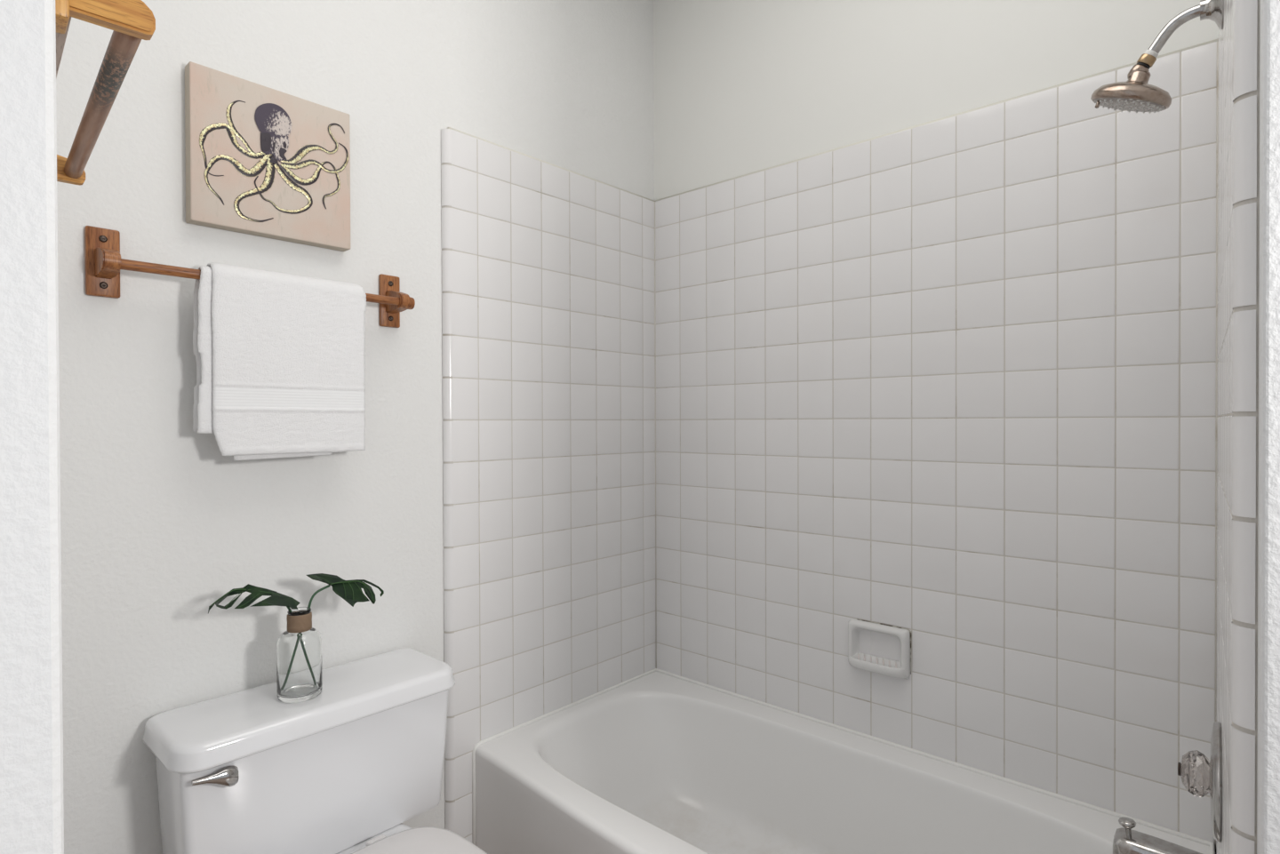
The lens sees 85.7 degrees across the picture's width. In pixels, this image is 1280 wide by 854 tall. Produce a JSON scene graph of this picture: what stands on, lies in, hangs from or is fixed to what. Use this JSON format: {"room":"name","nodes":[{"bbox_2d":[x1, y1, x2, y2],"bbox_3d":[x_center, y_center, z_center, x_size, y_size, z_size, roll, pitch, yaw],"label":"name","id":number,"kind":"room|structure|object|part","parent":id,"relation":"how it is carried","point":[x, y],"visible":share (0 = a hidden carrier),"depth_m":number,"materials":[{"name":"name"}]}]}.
{"room":"bathroom","nodes":[
{"label":"bathroom","id":0,"kind":"room"},
{"bbox_2d":[0,0,63,853],"bbox_3d":[-1.173,-0.175,0.207,1.120,2.860,1.547,0,1,42],"label":"wall","id":1,"kind":"structure","parent":0,"point":[32,812],"depth_m":0.34,"materials":[{"name":"white paint"}]},
{"bbox_2d":[55,0,155,185],"bbox_3d":[-0.685,-0.399,0.824,0.086,0.089,0.593,-1,1,-44],"label":"wall shelf","id":2,"kind":"object","parent":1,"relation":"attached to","point":[132,21],"visible":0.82,"depth_m":0.69,"materials":[{"name":"brown wood"}]},
{"bbox_3d":[-0.514,-0.398,0.602,0.022,0.089,0.038,-1,1,-44],"label":"wall plate","id":3,"kind":"part","parent":2,"relation":"part of","materials":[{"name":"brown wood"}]},
{"bbox_3d":[-0.702,-0.383,0.808,0.014,0.024,0.537,-1,1,-44],"label":"rail","id":4,"kind":"part","parent":2,"relation":"part of","materials":[{"name":"brown wood"}]},
{"bbox_3d":[-0.876,-0.389,1.025,0.081,0.040,0.018,-1,1,-44],"label":"arm","id":5,"kind":"part","parent":2,"relation":"part of","materials":[{"name":"brown wood"}]},
{"bbox_3d":[-0.665,-0.384,0.843,0.021,0.021,0.541,-1,1,-44],"label":"rail","id":6,"kind":"part","parent":2,"relation":"part of","materials":[{"name":"brown wood"}]},
{"bbox_3d":[-0.490,-0.387,0.626,0.081,0.040,0.018,-1,1,-44],"label":"arm","id":7,"kind":"part","parent":2,"relation":"part of","materials":[{"name":"brown wood"}]},
{"bbox_2d":[56,0,656,853],"bbox_3d":[-0.508,-0.190,1.852,0.143,2.860,1.800,0,1,42],"label":"wall","id":8,"kind":"structure","parent":0,"point":[500,499],"depth_m":1.71,"materials":[{"name":"white paint"}]},
{"bbox_2d":[84,225,415,327],"bbox_3d":[-0.763,-0.301,1.435,0.083,0.124,0.606,0,1,42],"label":"towel bar","id":9,"kind":"object","parent":8,"relation":"attached to","point":[103,262],"visible":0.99,"depth_m":1.25,"materials":[{"name":"brown wood"}]},
{"bbox_3d":[-0.976,-0.299,1.253,0.012,0.124,0.051,0,1,42],"label":"wall plate","id":10,"kind":"part","parent":9,"relation":"part of","materials":[{"name":"brown wood"}]},
{"bbox_3d":[-0.946,-0.295,1.226,0.075,0.053,0.026,0,1,42],"label":"post","id":11,"kind":"part","parent":9,"relation":"part of","materials":[{"name":"brown wood"}]},
{"bbox_3d":[-0.749,-0.291,1.412,0.019,0.019,0.566,0,1,42],"label":"rod","id":12,"kind":"part","parent":9,"relation":"part of","materials":[{"name":"brown wood"}]},
{"bbox_3d":[-0.604,-0.303,1.664,0.012,0.124,0.050,0,1,42],"label":"wall plate","id":13,"kind":"part","parent":9,"relation":"part of","materials":[{"name":"brown wood"}]},
{"bbox_3d":[-0.575,-0.300,1.637,0.075,0.053,0.026,0,1,42],"label":"post","id":14,"kind":"part","parent":9,"relation":"part of","materials":[{"name":"brown wood"}]},
{"bbox_3d":[-0.549,-0.294,1.634,0.029,0.029,0.024,0,1,42],"label":"rod knob","id":15,"kind":"part","parent":9,"relation":"part of","materials":[{"name":"brown wood"}]},
{"bbox_2d":[184,61,350,251],"bbox_3d":[-0.772,-0.554,1.456,0.038,0.306,0.315,0,1,42],"label":"picture","id":16,"kind":"object","parent":8,"relation":"attached to","point":[262,161],"visible":1,"depth_m":1.43,"materials":[{"name":"fabric"}]},
{"bbox_2d":[192,262,367,461],"bbox_3d":[-0.735,-0.127,1.430,0.060,0.384,0.326,0,1,42],"label":"towel","id":17,"kind":"object","parent":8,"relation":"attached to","point":[280,357],"visible":1,"depth_m":1.40,"materials":[{"name":"white fabric"}]},
{"bbox_2d":[653,0,1218,853],"bbox_3d":[1.428,-0.192,1.223,3.620,2.860,0.140,0,1,42],"label":"wall","id":18,"kind":"structure","parent":0,"point":[935,318],"depth_m":1.72,"materials":[{"name":"white tile"}]},
{"bbox_2d":[848,618,911,679],"bbox_3d":[0.630,0.590,1.833,0.168,0.131,0.044,0,1,42],"label":"soap dish","id":19,"kind":"object","parent":18,"relation":"attached to","point":[901,668],"visible":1,"depth_m":1.82,"materials":[{"name":"white ceramic"}]},
{"bbox_2d":[848,652,908,679],"bbox_3d":[0.627,0.636,1.833,0.156,0.040,0.039,0,1,42],"label":"tray","id":20,"kind":"object","parent":19,"relation":"on","point":[882,666],"depth_m":1.82,"materials":[{"name":"white ceramic"}]},
{"bbox_2d":[1214,0,1279,853],"bbox_3d":[0.932,-0.189,1.004,0.133,2.860,0.898,0,1,39],"label":"wall","id":21,"kind":"structure","parent":0,"point":[1247,696],"depth_m":0.71,"materials":[{"name":"white paint"}]},
{"bbox_2d":[1090,0,1223,113],"bbox_3d":[0.850,-0.610,1.140,0.176,0.176,0.116,0,1,42],"label":"shower","id":22,"kind":"object","parent":21,"relation":"attached to","point":[1135,94],"visible":1,"depth_m":1.12,"materials":[{"name":"silver metal"}]},
{"bbox_2d":[1136,62,1150,69],"bbox_3d":[0.836,-0.600,1.147,0.019,0.015,0.021,0,1,42],"label":"washer","id":23,"kind":"object","parent":22,"relation":"in","point":[1140,65],"depth_m":1.14,"materials":[{"name":"black rubber"}]},
{"bbox_3d":[0.874,-0.641,1.112,0.095,0.061,0.018,0,1,42],"label":"shower arm","id":24,"kind":"part","parent":22,"relation":"part of","materials":[{"name":"silver metal"}]},
{"bbox_2d":[1112,817,1202,853],"bbox_3d":[0.861,0.711,1.130,0.141,0.102,0.064,0,1,42],"label":"tub spout","id":25,"kind":"object","parent":21,"relation":"attached to","point":[1126,841],"visible":1,"depth_m":1.14,"materials":[{"name":"silver metal"}]},
{"bbox_3d":[0.820,0.674,1.161,0.025,0.026,0.025,0,1,42],"label":"diverter knob","id":26,"kind":"part","parent":25,"relation":"part of","materials":[{"name":"silver metal"}]},
{"bbox_2d":[1177,720,1222,842],"bbox_3d":[0.894,0.556,1.100,0.058,0.178,0.178,0,1,42],"label":"shower valve","id":27,"kind":"object","parent":21,"relation":"attached to","point":[1200,776],"visible":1,"depth_m":1.07,"materials":[{"name":"silver metal"}]},
{"bbox_3d":[0.888,0.553,1.104,0.038,0.067,0.070,0,1,42],"label":"knob","id":28,"kind":"part","parent":27,"relation":"part of","materials":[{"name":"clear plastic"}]},
{"bbox_3d":[0.316,1.276,0.087,3.740,0.050,3.340,0,1,42],"label":"floor","id":29,"kind":"structure","parent":0,"visible":0},
{"bbox_2d":[142,648,487,853],"bbox_3d":[-0.489,0.892,1.268,0.707,0.705,0.557,0,1,42],"label":"toilet","id":30,"kind":"object","parent":29,"relation":"on","point":[341,770],"visible":0.99,"depth_m":1.34,"materials":[{"name":"white ceramic"}]},
{"bbox_3d":[-0.739,0.615,1.200,0.026,0.038,0.070,0,1,42],"label":"flush lever","id":31,"kind":"part","parent":30,"relation":"part of","materials":[{"name":"silver metal"}]},
{"bbox_3d":[-0.668,0.562,1.426,0.228,0.046,0.557,0,1,42],"label":"tank lid","id":32,"kind":"part","parent":30,"relation":"part of","materials":[{"name":"white ceramic"}]},
{"bbox_2d":[276,607,322,703],"bbox_3d":[-0.683,0.453,1.385,0.082,0.172,0.082,0,1,42],"label":"glass vase","id":33,"kind":"object","parent":30,"relation":"on","point":[299,649],"visible":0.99,"depth_m":1.35,"materials":[{"name":"clear glass"}]},
{"bbox_2d":[208,584,300,613],"bbox_3d":[-0.709,0.418,1.325,0.051,0.236,0.198,0,1,42],"label":"monstera leaf","id":34,"kind":"object","parent":33,"relation":"in","point":[276,599],"visible":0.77,"depth_m":1.31,"materials":[{"name":"green plant"}]},
{"bbox_2d":[306,573,383,607],"bbox_3d":[-0.625,0.409,1.428,0.067,0.220,0.214,0,1,42],"label":"monstera leaf","id":35,"kind":"object","parent":33,"relation":"in","point":[350,591],"visible":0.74,"depth_m":1.44,"materials":[{"name":"green plant"}]},
{"bbox_3d":[-0.676,0.424,1.396,0.009,0.192,0.100,0,1,42],"label":"stem","id":36,"kind":"part","parent":35,"relation":"part of","materials":[{"name":"green plant"}]},
{"bbox_3d":[-0.670,0.720,1.430,0.184,0.283,0.526,0,1,42],"label":"tank","id":37,"kind":"part","parent":30,"relation":"part of","materials":[{"name":"white ceramic"}]},
{"bbox_3d":[-0.481,1.052,1.255,0.676,0.384,0.344,0,1,42],"label":"bowl","id":38,"kind":"part","parent":30,"relation":"part of","materials":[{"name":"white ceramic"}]},
{"bbox_3d":[-0.407,0.829,1.186,0.430,0.024,0.376,0,1,42],"label":"seat lid","id":39,"kind":"part","parent":30,"relation":"part of","materials":[{"name":"white plastic"}]},
{"bbox_2d":[472,668,1215,853],"bbox_3d":[0.357,1.038,1.582,1.526,0.402,0.791,0,1,42],"label":"bathtub","id":40,"kind":"object","parent":29,"relation":"on","point":[656,761],"visible":0.99,"depth_m":1.83,"materials":[{"name":"ceramic"}]}
]}

